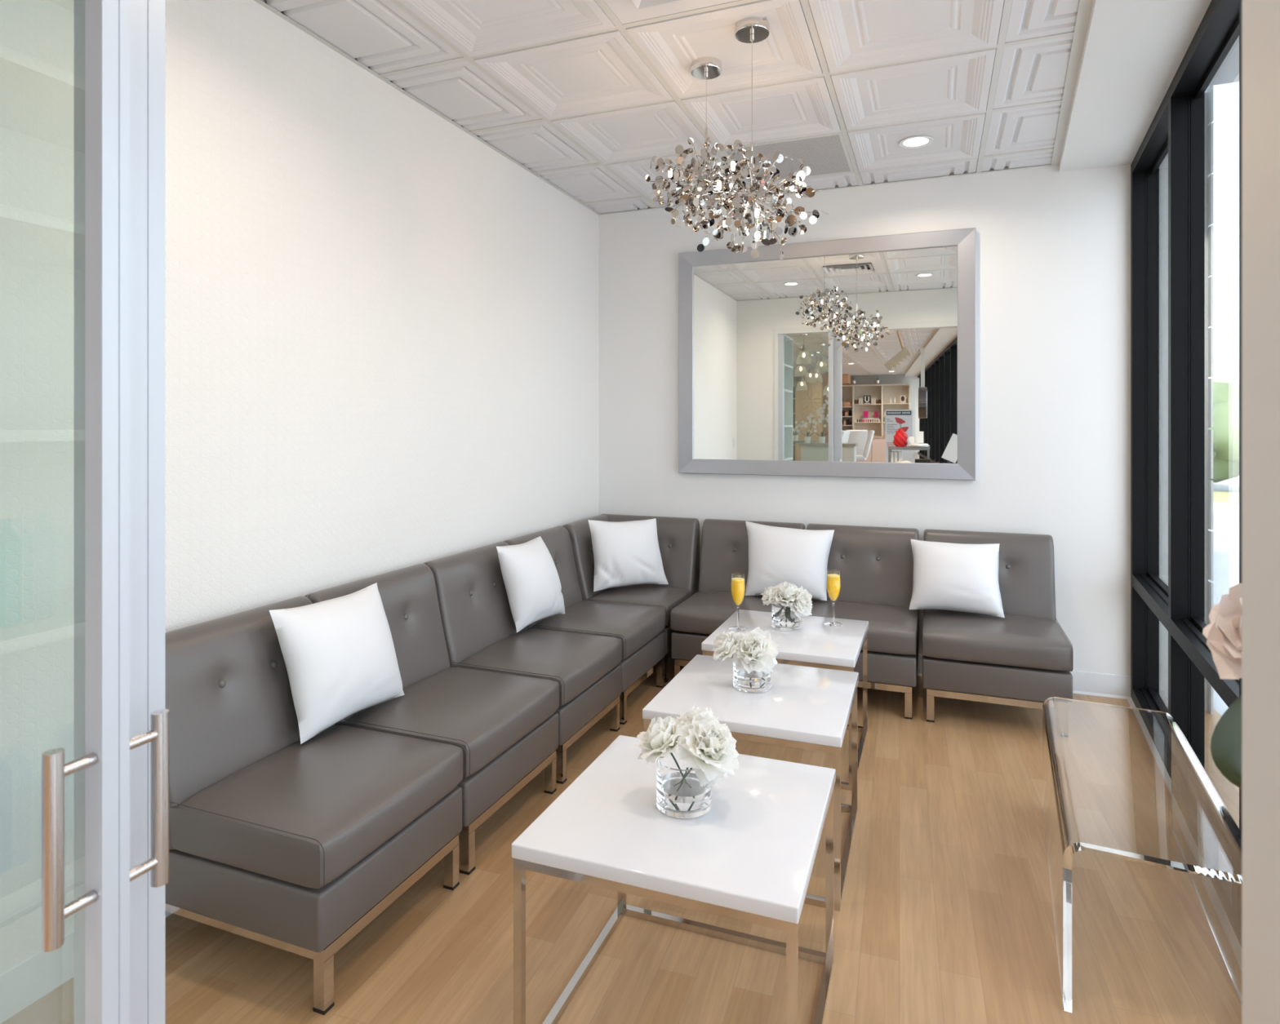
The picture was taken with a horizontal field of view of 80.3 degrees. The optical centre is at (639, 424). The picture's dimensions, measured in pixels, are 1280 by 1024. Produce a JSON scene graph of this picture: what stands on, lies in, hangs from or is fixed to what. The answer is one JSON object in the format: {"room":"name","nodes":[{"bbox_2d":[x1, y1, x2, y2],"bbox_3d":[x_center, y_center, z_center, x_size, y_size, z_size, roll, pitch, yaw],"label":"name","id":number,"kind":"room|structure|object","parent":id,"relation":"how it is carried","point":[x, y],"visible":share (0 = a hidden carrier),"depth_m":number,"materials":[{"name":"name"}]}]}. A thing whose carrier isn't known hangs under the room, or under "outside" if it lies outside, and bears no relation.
{"room":"waiting room","nodes":[
{"label":"waiting room","id":0,"kind":"room"},
{"bbox_2d":[0,0,599,975],"bbox_3d":[-0.996,-0.084,3.197,0.120,2.950,3.960,0,0,21],"label":"wall","id":1,"kind":"structure","parent":0,"point":[382,326],"depth_m":2.51,"materials":[{"name":"white paint"}]},
{"bbox_2d":[0,911,172,1023],"bbox_3d":[-0.939,1.336,3.170,0.006,0.110,3.730,0,0,21],"label":"baseboard","id":2,"kind":"structure","parent":1,"relation":"attached to","point":[33,979],"depth_m":1.83,"materials":[{"name":"white plastic"}]},
{"bbox_2d":[0,656,1241,1023],"bbox_3d":[-4.096,1.451,-3.017,8.000,0.120,17.850,0,0,21],"label":"floor","id":3,"kind":"structure","parent":0,"point":[945,916],"depth_m":2.03,"materials":[{"name":"brown wood"}]},
{"bbox_2d":[164,596,466,1015],"bbox_3d":[-0.947,0.981,2.155,0.690,0.820,0.582,0,0,21],"label":"sofa section","id":4,"kind":"object","parent":3,"relation":"on","point":[277,841],"visible":0.67,"depth_m":2.00,"materials":[{"name":"grey leather"}]},
{"bbox_2d":[168,724,462,889],"bbox_3d":[-0.871,1.025,2.126,0.527,0.140,0.582,0,0,21],"label":"seat cushion","id":5,"kind":"object","parent":4,"relation":"on","point":[286,814],"depth_m":1.96,"materials":[{"name":"leather"}]},
{"bbox_2d":[269,582,404,744],"bbox_3d":[-0.959,0.753,2.460,0.184,0.394,0.472,0,0,21],"label":"throw pillow","id":6,"kind":"object","parent":4,"relation":"on","point":[339,654],"visible":1,"depth_m":2.36,"materials":[{"name":"white fabric"}]},
{"bbox_2d":[304,564,561,875],"bbox_3d":[-0.724,0.981,2.728,0.690,0.820,0.622,0,0,21],"label":"sofa section","id":7,"kind":"object","parent":3,"relation":"on","point":[506,726],"visible":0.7,"depth_m":2.66,"materials":[{"name":"grey leather"}]},
{"bbox_2d":[338,667,559,778],"bbox_3d":[-0.648,1.025,2.698,0.527,0.140,0.622,0,0,21],"label":"seat cushion","id":8,"kind":"object","parent":7,"relation":"on","point":[491,714],"depth_m":2.58,"materials":[{"name":"leather"}]},
{"bbox_2d":[423,542,624,784],"bbox_3d":[-0.497,0.981,3.314,0.690,0.820,0.610,0,0,21],"label":"sofa section","id":9,"kind":"object","parent":3,"relation":"on","point":[480,631],"visible":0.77,"depth_m":3.21,"materials":[{"name":"grey leather"}]},
{"bbox_2d":[496,536,564,632],"bbox_3d":[-0.506,0.747,3.593,0.197,0.395,0.450,0,0,21],"label":"throw pillow","id":10,"kind":"object","parent":9,"relation":"on","point":[530,575],"visible":1,"depth_m":3.48,"materials":[{"name":"white fabric"}]},
{"bbox_2d":[453,628,622,706],"bbox_3d":[-0.421,1.025,3.284,0.527,0.140,0.610,0,0,21],"label":"seat cushion","id":11,"kind":"object","parent":9,"relation":"on","point":[581,663],"depth_m":3.17,"materials":[{"name":"leather"}]},
{"bbox_2d":[503,526,667,724],"bbox_3d":[-0.274,0.981,3.889,0.690,0.820,0.599,0,0,21],"label":"sofa section","id":12,"kind":"object","parent":3,"relation":"on","point":[641,628],"visible":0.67,"depth_m":3.81,"materials":[{"name":"grey leather"}]},
{"bbox_2d":[528,600,666,659],"bbox_3d":[-0.198,1.025,3.859,0.527,0.140,0.599,0,0,21],"label":"seat cushion","id":13,"kind":"object","parent":12,"relation":"on","point":[639,627],"depth_m":3.74,"materials":[{"name":"leather"}]},
{"bbox_2d":[562,514,699,683],"bbox_3d":[-0.050,0.981,4.466,0.656,0.820,0.614,0,0,21],"label":"sofa section","id":14,"kind":"object","parent":3,"relation":"on","point":[678,538],"visible":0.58,"depth_m":4.46,"materials":[{"name":"grey leather"}]},
{"bbox_2d":[587,518,668,591],"bbox_3d":[-0.060,0.743,4.382,0.482,0.397,0.152,0,0,-25],"label":"throw pillow","id":15,"kind":"object","parent":14,"relation":"on","point":[626,553],"visible":1,"depth_m":4.32,"materials":[{"name":"white fabric"}]},
{"bbox_2d":[587,584,691,626],"bbox_3d":[0.002,1.025,4.364,0.484,0.140,0.461,0,0,21],"label":"seat cushion","id":16,"kind":"object","parent":14,"relation":"on","point":[668,596],"depth_m":4.28,"materials":[{"name":"leather"}]},
{"bbox_2d":[511,735,835,1023],"bbox_3d":[0.116,1.141,1.787,0.606,0.500,0.606,0,0,21],"label":"side table","id":17,"kind":"object","parent":3,"relation":"on","point":[751,858],"visible":0.96,"depth_m":1.65,"materials":[{"name":"white paint"}]},
{"bbox_2d":[656,746,711,818],"bbox_3d":[0.103,0.835,1.772,0.129,0.112,0.129,0,0,21],"label":"glass vase","id":18,"kind":"object","parent":17,"relation":"on","point":[680,794],"visible":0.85,"depth_m":1.72,"materials":[{"name":"glass"}]},
{"bbox_2d":[633,715,689,769],"bbox_3d":[0.058,0.775,1.764,0.146,0.195,0.140,0,0,21],"label":"peony","id":19,"kind":"object","parent":18,"relation":"in","point":[660,738],"visible":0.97,"depth_m":1.74,"materials":[{"name":"white plant"}]},
{"bbox_2d":[675,703,726,769],"bbox_3d":[0.142,0.772,1.800,0.138,0.205,0.128,0,0,-26],"label":"peony","id":20,"kind":"object","parent":18,"relation":"in","point":[700,715],"visible":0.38,"depth_m":1.79,"materials":[{"name":"white plant"}]},
{"bbox_2d":[675,717,739,787],"bbox_3d":[0.156,0.775,1.736,0.151,0.198,0.129,0,0,-4],"label":"peony","id":21,"kind":"object","parent":18,"relation":"in","point":[710,750],"visible":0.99,"depth_m":1.71,"materials":[{"name":"white plant"}]},
{"bbox_2d":[670,519,804,677],"bbox_3d":[0.560,0.981,4.199,0.603,0.820,0.690,0,0,21],"label":"sofa section","id":22,"kind":"object","parent":3,"relation":"on","point":[724,553],"visible":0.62,"depth_m":4.33,"materials":[{"name":"grey leather"}]},
{"bbox_2d":[671,591,771,635],"bbox_3d":[0.531,1.025,4.123,0.603,0.140,0.527,0,0,21],"label":"seat cushion","id":23,"kind":"object","parent":22,"relation":"on","point":[702,613],"depth_m":3.98,"materials":[{"name":"leather"}]},
{"bbox_2d":[745,520,834,600],"bbox_3d":[0.809,0.754,4.199,0.501,0.392,0.219,0,0,21],"label":"throw pillow","id":24,"kind":"object","parent":22,"relation":"on","point":[799,557],"visible":0.88,"depth_m":4.14,"materials":[{"name":"white fabric"}]},
{"bbox_2d":[642,654,858,911],"bbox_3d":[0.397,1.141,2.549,0.606,0.500,0.606,0,0,21],"label":"side table","id":25,"kind":"object","parent":3,"relation":"on","point":[804,708],"visible":0.82,"depth_m":2.42,"materials":[{"name":"white paint"}]},
{"bbox_2d":[733,654,771,693],"bbox_3d":[0.381,0.835,2.573,0.129,0.112,0.129,0,0,21],"label":"glass vase","id":26,"kind":"object","parent":25,"relation":"on","point":[744,682],"visible":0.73,"depth_m":2.52,"materials":[{"name":"glass"}]},
{"bbox_2d":[711,631,742,662],"bbox_3d":[0.315,0.784,2.571,0.163,0.180,0.120,0,0,-40],"label":"peony","id":27,"kind":"object","parent":26,"relation":"in","point":[726,644],"visible":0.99,"depth_m":2.54,"materials":[{"name":"white plant"}]},
{"bbox_2d":[732,626,779,678],"bbox_3d":[0.387,0.781,2.527,0.159,0.185,0.127,0,0,-16],"label":"peony","id":28,"kind":"object","parent":26,"relation":"in","point":[756,651],"visible":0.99,"depth_m":2.50,"materials":[{"name":"white plant"}]},
{"bbox_2d":[701,609,868,791],"bbox_3d":[0.643,1.141,3.264,0.606,0.500,0.606,0,0,22],"label":"side table","id":29,"kind":"object","parent":3,"relation":"on","point":[816,644],"visible":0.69,"depth_m":3.17,"materials":[{"name":"white paint"}]},
{"bbox_2d":[728,574,746,631],"bbox_3d":[0.426,0.771,3.295,0.081,0.239,0.081,0,0,21],"label":"champagne flute","id":30,"kind":"object","parent":29,"relation":"on","point":[738,588],"visible":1,"depth_m":3.28,"materials":[{"name":"clear glass"}]},
{"bbox_2d":[771,603,801,631],"bbox_3d":[0.643,0.835,3.325,0.129,0.112,0.129,0,0,21],"label":"glass vase","id":31,"kind":"object","parent":29,"relation":"on","point":[783,619],"visible":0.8,"depth_m":3.27,"materials":[{"name":"glass"}]},
{"bbox_2d":[760,586,782,605],"bbox_3d":[0.601,0.790,3.316,0.144,0.167,0.114,0,0,-9],"label":"peony","id":32,"kind":"object","parent":31,"relation":"in","point":[768,596],"visible":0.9,"depth_m":3.29,"materials":[{"name":"white plant"}]},
{"bbox_2d":[770,581,801,607],"bbox_3d":[0.638,0.777,3.294,0.150,0.191,0.141,0,0,21],"label":"peony","id":33,"kind":"object","parent":31,"relation":"in","point":[788,591],"visible":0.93,"depth_m":3.27,"materials":[{"name":"white plant"}]},
{"bbox_2d":[786,585,812,620],"bbox_3d":[0.685,0.787,3.279,0.134,0.174,0.116,0,0,5],"label":"peony","id":34,"kind":"object","parent":31,"relation":"in","point":[803,607],"visible":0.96,"depth_m":3.25,"materials":[{"name":"white plant"}]},
{"bbox_2d":[824,570,843,626],"bbox_3d":[0.861,0.771,3.374,0.081,0.239,0.081,0,0,21],"label":"champagne flute","id":35,"kind":"object","parent":29,"relation":"on","point":[833,580],"visible":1,"depth_m":3.35,"materials":[{"name":"clear glass"}]},
{"bbox_2d":[806,524,919,719],"bbox_3d":[1.135,0.981,3.976,0.605,0.820,0.690,0,0,21],"label":"sofa section","id":36,"kind":"object","parent":3,"relation":"on","point":[874,566],"visible":0.7,"depth_m":4.07,"materials":[{"name":"grey leather"}]},
{"bbox_2d":[808,600,918,655],"bbox_3d":[1.106,1.025,3.900,0.605,0.140,0.527,0,0,21],"label":"seat cushion","id":37,"kind":"object","parent":36,"relation":"on","point":[893,628],"depth_m":3.75,"materials":[{"name":"leather"}]},
{"bbox_2d":[921,528,1073,722],"bbox_3d":[1.730,0.981,3.745,0.625,0.820,0.690,0,0,21],"label":"sofa section","id":38,"kind":"object","parent":3,"relation":"on","point":[1024,658],"visible":0.84,"depth_m":3.52,"materials":[{"name":"grey leather"}]},
{"bbox_2d":[909,539,1004,617],"bbox_3d":[1.602,0.776,3.849,0.443,0.336,0.234,0,0,21],"label":"throw pillow","id":39,"kind":"object","parent":38,"relation":"on","point":[957,577],"visible":1,"depth_m":3.79,"materials":[{"name":"white fabric"}]},
{"bbox_2d":[921,609,1072,671],"bbox_3d":[1.701,1.025,3.669,0.625,0.140,0.527,0,0,21],"label":"seat cushion","id":40,"kind":"object","parent":38,"relation":"on","point":[1024,640],"depth_m":3.49,"materials":[{"name":"leather"}]},
{"bbox_2d":[1042,697,1241,1013],"bbox_3d":[1.415,1.186,2.186,0.406,0.408,1.056,0,0,26],"label":"console table","id":41,"kind":"object","parent":3,"relation":"on","point":[1121,782],"visible":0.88,"depth_m":2.01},
{"bbox_2d":[1168,0,1239,769],"bbox_3d":[1.900,0.039,2.497,0.106,2.704,1.004,0,0,26],"label":"window","id":42,"kind":"structure","parent":3,"relation":"on","point":[1190,660],"depth_m":2.89,"materials":[{"name":"black metal"}]},
{"bbox_2d":[1239,0,1241,832],"bbox_3d":[1.471,0.039,1.601,0.106,2.704,1.004,0,0,26],"label":"window","id":43,"kind":"structure","parent":3,"relation":"on","point":[1240,1],"depth_m":2.06,"materials":[{"name":"black"}]},
{"bbox_3d":[0.738,1.011,0.700,0.200,0.759,0.200,0,0,21],"label":"floor vase","id":44,"kind":"object","parent":3,"relation":"on","visible":0},
{"bbox_2d":[1202,583,1241,789],"bbox_3d":[0.701,0.471,0.803,0.153,0.670,0.175,0,0,21],"label":"flower","id":45,"kind":"object","parent":44,"relation":"in","point":[1223,635],"visible":0.24,"depth_m":0.84,"materials":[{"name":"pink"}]},
{"bbox_2d":[253,0,1093,215],"bbox_3d":[0.285,-1.367,2.695,2.633,0.034,3.730,0,0,21],"label":"ceiling","id":46,"kind":"structure","parent":0,"point":[581,98],"depth_m":2.97,"materials":[{"name":"white tile"}]},
{"bbox_2d":[604,0,738,24],"bbox_3d":[0.108,-1.368,2.192,0.584,0.052,0.584,0,0,21],"label":"tile","id":47,"kind":"object","parent":46,"relation":"in","point":[627,11],"visible":1,"depth_m":2.46,"materials":[{"name":"white tile"}]},
{"bbox_2d":[645,57,767,230],"bbox_3d":[0.246,-1.064,2.889,0.422,0.634,0.483,0,0,45],"label":"pendant chandelier","id":48,"kind":"object","parent":46,"relation":"hanging from","point":[706,68],"visible":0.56,"depth_m":2.86,"materials":[{"name":"silver metal"}]},
{"bbox_2d":[679,17,830,261],"bbox_3d":[0.388,-0.979,2.603,0.504,0.805,0.400,0,0,-13],"label":"pendant chandelier","id":49,"kind":"object","parent":46,"relation":"hanging from","point":[752,30],"visible":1,"depth_m":2.58,"materials":[{"name":"silver metal"}]},
{"bbox_2d":[720,133,853,184],"bbox_3d":[0.770,-1.356,3.897,0.584,0.008,0.584,0,0,21],"label":"ceiling vent","id":50,"kind":"object","parent":46,"relation":"in","point":[825,154],"visible":0.61,"depth_m":3.81,"materials":[{"name":"metal"}]},
{"bbox_2d":[898,136,933,148],"bbox_3d":[1.338,-1.369,3.676,0.158,0.007,0.158,0,0,21],"label":"recessed light","id":51,"kind":"object","parent":46,"relation":"in","point":[915,142],"visible":1,"depth_m":3.68,"materials":[{"name":"white"}]},
{"bbox_2d":[599,142,1131,676],"bbox_3d":[1.124,-0.084,4.434,3.177,2.950,0.120,0,0,21],"label":"wall","id":52,"kind":"structure","parent":0,"point":[1053,246],"depth_m":4.07,"materials":[{"name":"white paint"}]},
{"bbox_2d":[678,227,975,480],"bbox_3d":[1.025,-0.377,4.383,1.675,1.354,0.043,0,0,21],"label":"wall mirror","id":53,"kind":"object","parent":52,"relation":"attached to","point":[850,357],"visible":1,"depth_m":4.35,"materials":[{"name":"silver metal"}]},
{"bbox_2d":[916,654,1130,699],"bbox_3d":[1.107,1.334,4.369,2.953,0.114,0.014,0,0,21],"label":"baseboard","id":54,"kind":"structure","parent":52,"relation":"attached to","point":[1103,685],"depth_m":3.89,"materials":[{"name":"white plastic"}]},
{"bbox_2d":[1126,696,1135,707],"bbox_3d":[1.671,1.385,2.163,0.023,0.012,3.730,0,0,26],"label":"trim","id":55,"kind":"structure","parent":52,"relation":"attached to","point":[1129,700],"depth_m":3.77,"materials":[{"name":"white"}]},
{"bbox_2d":[1059,0,1211,172],"bbox_3d":[1.534,-1.428,2.209,0.346,0.222,3.768,0,0,26],"label":"soffit","id":56,"kind":"object","parent":52,"relation":"attached to","point":[1134,51],"depth_m":2.85,"materials":[{"name":"white paint"}]},
{"bbox_2d":[1130,89,1168,713],"bbox_3d":[2.324,0.039,3.380,0.106,2.704,0.977,0,0,26],"label":"window","id":57,"kind":"structure","parent":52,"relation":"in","point":[1148,593],"depth_m":3.77,"materials":[{"name":"black metal"}]},
{"bbox_2d":[799,0,1013,138],"bbox_3d":[-4.235,-1.599,-2.990,7.920,0.120,17.900,0,0,21],"label":"grid","id":58,"kind":"structure","parent":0,"point":[799,0],"depth_m":3.15,"materials":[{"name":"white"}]},
{"bbox_2d":[1157,85,1213,715],"bbox_3d":[2.730,-0.089,3.880,0.210,3.200,0.450,0,0,21],"label":"window","id":59,"kind":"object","parent":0,"point":[1162,171],"visible":0.3,"depth_m":3.73,"materials":[{"name":"clear glass"}]},
{"bbox_2d":[1208,35,1239,86],"bbox_3d":[3.464,-1.709,2.983,2.050,0.200,0.610,0,0,21],"label":"roof overhang","id":60,"kind":"object","parent":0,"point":[1228,72],"depth_m":3.44,"materials":[{"name":"white"}]},
{"bbox_3d":[-2.575,-0.084,1.746,7.386,2.950,0.110,0,0,21],"label":"wall","id":61,"kind":"structure","parent":0,"visible":0},
{"bbox_2d":[74,0,1279,1023],"bbox_3d":[-0.384,0.181,0.893,1.859,2.420,0.137,0,0,21],"label":"door frame","id":62,"kind":"structure","parent":61,"relation":"in","point":[1260,19],"depth_m":0.98,"materials":[{"name":"white metal"}]},
{"bbox_2d":[41,0,168,1023],"bbox_3d":[-1.052,0.185,1.078,0.909,2.388,0.147,0,0,21],"label":"door","id":63,"kind":"structure","parent":62,"relation":"attached to","point":[104,763],"depth_m":0.91,"materials":[{"name":"grey metal"}]},
{"label":"outside","id":64,"kind":"structure","parent":0,"visible":0},
{"bbox_2d":[1208,475,1239,553],"bbox_3d":[32.344,1.611,2.974,57.800,0.200,100.000,0,0,21],"label":"ground","id":65,"kind":"structure","parent":64,"point":[1225,531],"depth_m":11.18,"materials":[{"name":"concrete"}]},
{"bbox_2d":[1208,551,1239,716],"bbox_3d":[4.411,1.507,0.036,5.750,0.008,18.300,0,0,21],"label":"path","id":66,"kind":"structure","parent":65,"relation":"on","point":[1225,565],"depth_m":7.45,"materials":[{"name":"white concrete"}]},
{"bbox_2d":[1208,359,1239,386],"bbox_3d":[33.269,-0.364,20.712,36.200,3.750,8.080,0,0,40],"label":"warehouse","id":67,"kind":"structure","parent":65,"relation":"on","point":[1224,371],"depth_m":26.36,"materials":[{"name":"beige"}]},
{"bbox_2d":[1213,491,1239,503],"bbox_3d":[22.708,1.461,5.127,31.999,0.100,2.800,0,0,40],"label":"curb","id":68,"kind":"structure","parent":65,"relation":"on","point":[1218,496],"depth_m":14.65,"materials":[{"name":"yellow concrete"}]},
{"bbox_2d":[1208,382,1239,482],"bbox_3d":[22.116,0.362,8.342,27.509,2.926,3.004,0,0,41],"label":"hedge","id":69,"kind":"object","parent":68,"relation":"on","point":[1225,428],"visible":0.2,"depth_m":15.92,"materials":[{"name":"green plant"}]},
{"bbox_2d":[1213,502,1239,513],"bbox_3d":[21.544,1.461,3.754,31.999,0.100,0.800,0,0,40],"label":"kerb","id":70,"kind":"object","parent":65,"relation":"on","point":[1217,507],"depth_m":13.04,"materials":[{"name":"white concrete"}]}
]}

